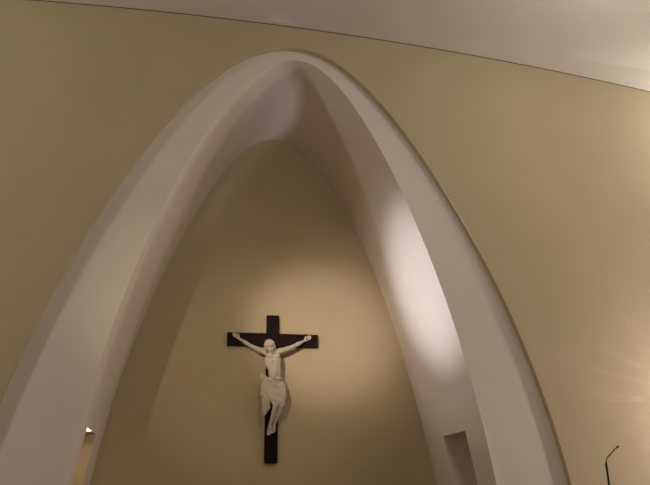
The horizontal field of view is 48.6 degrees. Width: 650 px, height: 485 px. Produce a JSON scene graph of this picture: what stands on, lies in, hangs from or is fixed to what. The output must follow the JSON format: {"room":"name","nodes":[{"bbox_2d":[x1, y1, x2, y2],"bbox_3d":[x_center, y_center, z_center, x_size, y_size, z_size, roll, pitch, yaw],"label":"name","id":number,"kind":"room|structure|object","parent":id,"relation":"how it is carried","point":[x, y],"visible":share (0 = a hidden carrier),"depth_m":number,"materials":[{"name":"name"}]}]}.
{"room":"house of worship","nodes":[
{"label":"house of worship","id":0,"kind":"room"},
{"bbox_2d":[90,140,436,484],"bbox_3d":[-0.817,1.817,11.505,5.860,7.775,0.001,3,-21,-10],"label":"wall","id":1,"kind":"structure","parent":0,"point":[272,236],"depth_m":11.51,"materials":[{"name":"paint"}]},
{"bbox_2d":[227,315,317,462],"bbox_3d":[-0.797,2.204,11.128,1.453,2.288,0.437,3,-21,-10],"label":"crucifix","id":2,"kind":"object","parent":1,"relation":"attached to","point":[273,388],"visible":1,"depth_m":11.15,"materials":[{"name":"brown wood"}]},
{"bbox_2d":[63,61,496,484],"bbox_3d":[-0.642,1.350,10.532,6.566,7.974,2.178,3,-21,-10],"label":"arch inner surface","id":3,"kind":"structure","parent":0,"point":[296,104],"depth_m":11.00,"materials":[{"name":"white paint"}]},
{"bbox_2d":[0,0,649,484],"bbox_3d":[-0.464,0.683,9.525,20.500,8.525,0.001,3,-21,-10],"label":"wall","id":4,"kind":"structure","parent":0,"point":[547,172],"depth_m":10.34,"materials":[{"name":"beige paint"}]},
{"bbox_2d":[0,47,571,484],"bbox_3d":[-0.469,0.887,9.502,8.086,8.126,0.100,3,-21,-10],"label":"arch","id":5,"kind":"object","parent":4,"relation":"attached to","point":[43,400],"depth_m":9.62,"materials":[{"name":"white paint"}]},
{"bbox_2d":[33,0,649,91],"bbox_3d":[-0.502,-2.683,10.763,20.500,1.349,0.012,3,-21,-10],"label":"trim","id":6,"kind":"structure","parent":4,"relation":"attached to","point":[33,0],"depth_m":11.10,"materials":[{"name":"beige paint"}]},
{"bbox_2d":[44,0,649,90],"bbox_3d":[0.969,-5.441,3.351,20.500,1.342,16.097,3,-21,-10],"label":"ceiling","id":7,"kind":"structure","parent":0,"point":[603,40],"depth_m":10.72,"materials":[{"name":"paint"}]},
{"label":"floor","id":8,"kind":"structure","parent":0,"visible":0},
{"bbox_2d":[605,445,618,484],"bbox_3d":[1.541,2.010,3.628,0.260,1.909,0.260,3,-21,-10],"label":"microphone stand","id":9,"kind":"object","parent":8,"relation":"on","point":[617,446],"visible":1,"depth_m":3.91,"materials":[{"name":"black metal"}]}
]}

